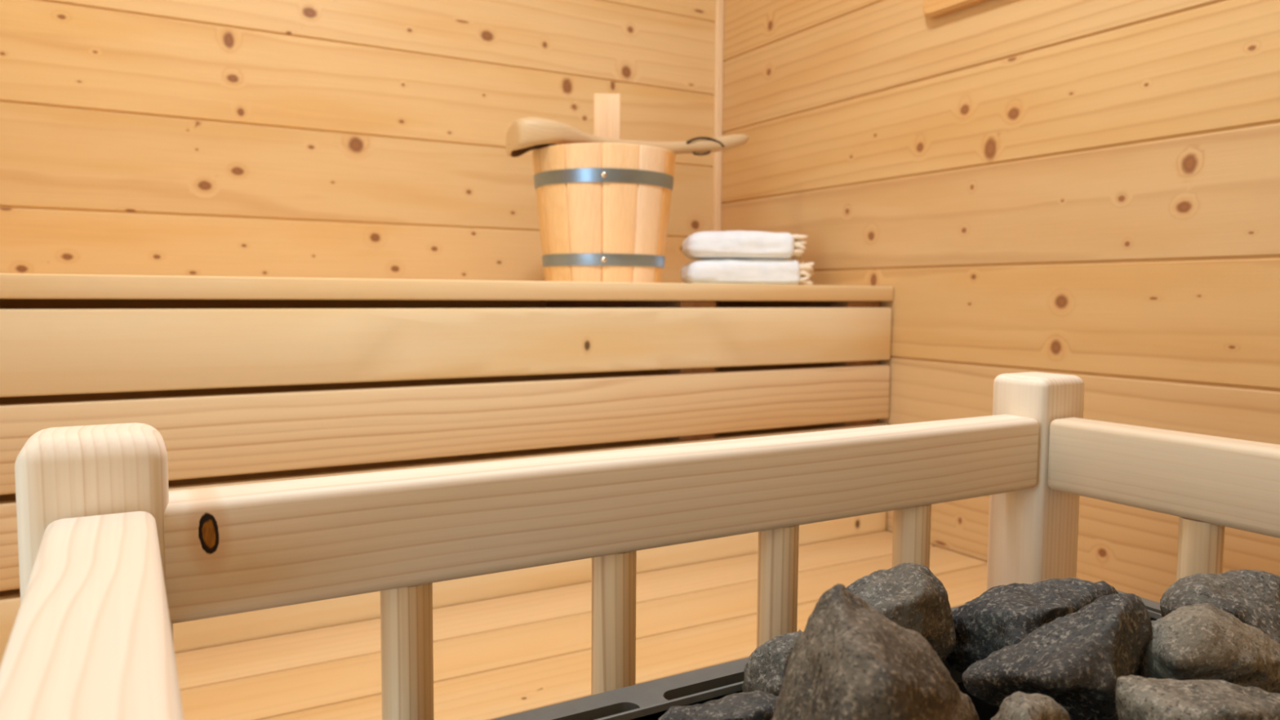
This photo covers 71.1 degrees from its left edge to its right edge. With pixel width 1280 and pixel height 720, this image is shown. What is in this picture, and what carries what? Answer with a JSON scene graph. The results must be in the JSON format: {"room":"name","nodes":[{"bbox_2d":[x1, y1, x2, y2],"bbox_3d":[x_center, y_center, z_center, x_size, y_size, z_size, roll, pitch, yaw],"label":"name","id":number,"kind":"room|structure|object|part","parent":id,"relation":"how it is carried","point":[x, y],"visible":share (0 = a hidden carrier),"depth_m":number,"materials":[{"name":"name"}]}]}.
{"room":"spa","nodes":[
{"label":"spa","id":0,"kind":"room"},
{"bbox_2d":[0,0,715,595],"bbox_3d":[-0.928,-0.302,1.448,2.550,2.117,0.020,-2,5,-30],"label":"wall","id":1,"kind":"structure","parent":0,"point":[325,139],"depth_m":1.63,"materials":[{"name":"brown wood"}]},
{"bbox_2d":[711,0,724,437],"bbox_3d":[0.177,-0.340,2.063,0.018,2.120,0.014,-2,5,-30],"label":"trim","id":2,"kind":"structure","parent":1,"relation":"attached to","point":[719,4],"depth_m":2.04,"materials":[{"name":"brown wood"}]},
{"bbox_2d":[718,0,1279,602],"bbox_3d":[0.740,-0.268,1.126,0.020,2.117,2.204,-2,5,-30],"label":"wall","id":3,"kind":"structure","parent":0,"point":[1089,190],"depth_m":1.34,"materials":[{"name":"brown wood"}]},
{"bbox_2d":[922,0,989,17],"bbox_3d":[0.609,-0.655,1.289,0.020,0.193,0.508,-2,5,-30],"label":"board","id":4,"kind":"object","parent":3,"relation":"attached to","point":[931,8],"visible":1,"depth_m":1.47,"materials":[{"name":"brown wood"}]},
{"bbox_3d":[-0.381,0.839,0.564,2.550,0.020,2.201,-2,5,-30],"label":"floor","id":5,"kind":"structure","parent":0,"visible":0},
{"bbox_2d":[0,273,893,666],"bbox_3d":[-0.787,0.331,1.244,2.544,0.888,0.552,-2,5,-30],"label":"bench","id":6,"kind":"object","parent":5,"relation":"on","point":[583,326],"visible":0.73,"depth_m":1.19,"materials":[{"name":"brown wood"}]},
{"bbox_2d":[532,93,675,282],"bbox_3d":[-0.064,-0.316,1.593,0.254,0.360,0.254,-2,5,-30],"label":"bucket","id":7,"kind":"object","parent":6,"relation":"on","point":[603,208],"visible":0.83,"depth_m":1.50,"materials":[{"name":"wood"}]},
{"bbox_2d":[506,116,748,156],"bbox_3d":[-0.003,-0.392,1.623,0.490,0.078,0.087,-2,5,-30],"label":"ladle","id":8,"kind":"object","parent":7,"relation":"on","point":[524,135],"visible":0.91,"depth_m":1.53,"materials":[{"name":"brown wood"}]},
{"bbox_3d":[0.124,-0.401,1.683,0.091,0.035,0.011,-2,5,-30],"label":"hanging cord","id":9,"kind":"part","parent":8,"relation":"part of","materials":[{"name":"leather"}]},
{"bbox_3d":[0.081,0.334,1.484,0.068,0.860,0.045,-2,5,-30],"label":"post","id":10,"kind":"part","parent":6,"relation":"part of","materials":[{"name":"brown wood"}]},
{"bbox_2d":[680,258,814,284],"bbox_3d":[0.203,-0.169,1.729,0.244,0.052,0.136,0,4,-5],"label":"folded towel","id":11,"kind":"object","parent":6,"relation":"on","point":[724,271],"visible":0.87,"depth_m":1.67,"materials":[{"name":"white fabric"}]},
{"bbox_2d":[682,230,807,259],"bbox_3d":[0.198,-0.220,1.717,0.229,0.053,0.130,0,4,-3],"label":"folded towel","id":12,"kind":"object","parent":11,"relation":"on","point":[735,244],"visible":0.98,"depth_m":1.66,"materials":[{"name":"white fabric"}]},
{"bbox_3d":[0.390,0.323,1.662,0.080,0.860,0.045,-2,5,-30],"label":"post","id":13,"kind":"part","parent":6,"relation":"part of","materials":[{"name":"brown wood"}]},
{"bbox_2d":[174,530,987,719],"bbox_3d":[-0.539,0.586,0.826,2.543,0.444,0.452,-2,5,-30],"label":"bench","id":14,"kind":"object","parent":5,"relation":"on","point":[495,658],"visible":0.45,"depth_m":1.08,"materials":[{"name":"brown wood"}]},
{"bbox_2d":[0,372,1279,719],"bbox_3d":[0.253,0.453,0.204,0.694,0.810,0.921,-2,5,-30],"label":"railing","id":15,"kind":"object","parent":5,"relation":"on","point":[110,557],"visible":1,"depth_m":0.47,"materials":[{"name":"brown wood"}]},
{"bbox_3d":[-0.020,0.118,0.020,0.040,0.055,0.820,-2,5,-30],"label":"rail","id":16,"kind":"part","parent":15,"relation":"part of","materials":[{"name":"brown wood"}]},
{"bbox_3d":[-0.241,0.434,0.421,0.055,0.810,0.050,-2,5,-30],"label":"post","id":17,"kind":"part","parent":15,"relation":"part of","materials":[{"name":"brown wood"}]},
{"bbox_3d":[0.039,0.080,0.548,0.594,0.055,0.034,-2,5,-30],"label":"rail","id":18,"kind":"part","parent":15,"relation":"part of","materials":[{"name":"brown wood"}]},
{"bbox_3d":[0.314,0.415,0.740,0.052,0.809,0.050,-2,5,-30],"label":"post","id":19,"kind":"part","parent":15,"relation":"part of","materials":[{"name":"brown wood"}]},
{"bbox_3d":[0.526,0.098,0.334,0.030,0.055,0.820,-2,5,-30],"label":"rail","id":20,"kind":"part","parent":15,"relation":"part of","materials":[{"name":"brown wood"}]},
{"bbox_2d":[491,562,1279,719],"bbox_3d":[0.209,0.468,0.281,0.721,0.769,0.727,0,4,-3],"label":"heater","id":21,"kind":"object","parent":5,"relation":"on","point":[850,661],"depth_m":0.38,"materials":[{"name":"grey stone"}]},
{"bbox_3d":[0.037,0.154,0.375,0.059,0.038,0.047,0,4,1],"label":"heater stone","id":22,"kind":"part","parent":21,"relation":"part of","materials":[{"name":"grey stone"}]},
{"bbox_3d":[0.069,0.149,0.427,0.046,0.047,0.042,-2,5,-30],"label":"heater stone","id":23,"kind":"part","parent":21,"relation":"part of","materials":[{"name":"grey stone"}]},
{"bbox_3d":[0.208,0.513,0.284,0.533,0.678,0.546,-2,5,-30],"label":"sauna heater","id":24,"kind":"part","parent":21,"relation":"part of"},
{"bbox_3d":[0.133,0.139,0.472,0.073,0.065,0.075,0,4,1],"label":"heater stone","id":25,"kind":"part","parent":21,"relation":"part of","materials":[{"name":"grey stone"}]},
{"bbox_3d":[0.136,0.151,0.371,0.014,0.031,0.034,1,4,14],"label":"heater stone","id":26,"kind":"part","parent":21,"relation":"part of","materials":[{"name":"grey stone"}]},
{"bbox_3d":[0.147,0.141,0.340,0.051,0.038,0.028,-3,6,-41],"label":"heater stone","id":27,"kind":"part","parent":21,"relation":"part of","materials":[{"name":"grey stone"}]},
{"bbox_3d":[0.219,0.150,0.500,0.110,0.060,0.066,-2,5,-30],"label":"heater stone","id":28,"kind":"part","parent":21,"relation":"part of","materials":[{"name":"grey stone"}]},
{"bbox_3d":[0.194,0.137,0.402,0.092,0.068,0.064,-2,5,-30],"label":"heater stone","id":29,"kind":"part","parent":21,"relation":"part of","materials":[{"name":"grey stone"}]},
{"bbox_3d":[0.227,0.143,0.339,0.092,0.046,0.047,0,4,-5],"label":"heater stone","id":30,"kind":"part","parent":21,"relation":"part of","materials":[{"name":"grey stone"}]},
{"bbox_3d":[0.264,0.134,0.399,0.086,0.049,0.052,0,4,0],"label":"heater stone","id":31,"kind":"part","parent":21,"relation":"part of","materials":[{"name":"grey stone"}]},
{"bbox_3d":[0.318,0.136,0.474,0.100,0.054,0.060,-4,6,-44],"label":"heater stone","id":32,"kind":"part","parent":21,"relation":"part of","materials":[{"name":"grey stone"}]}
]}

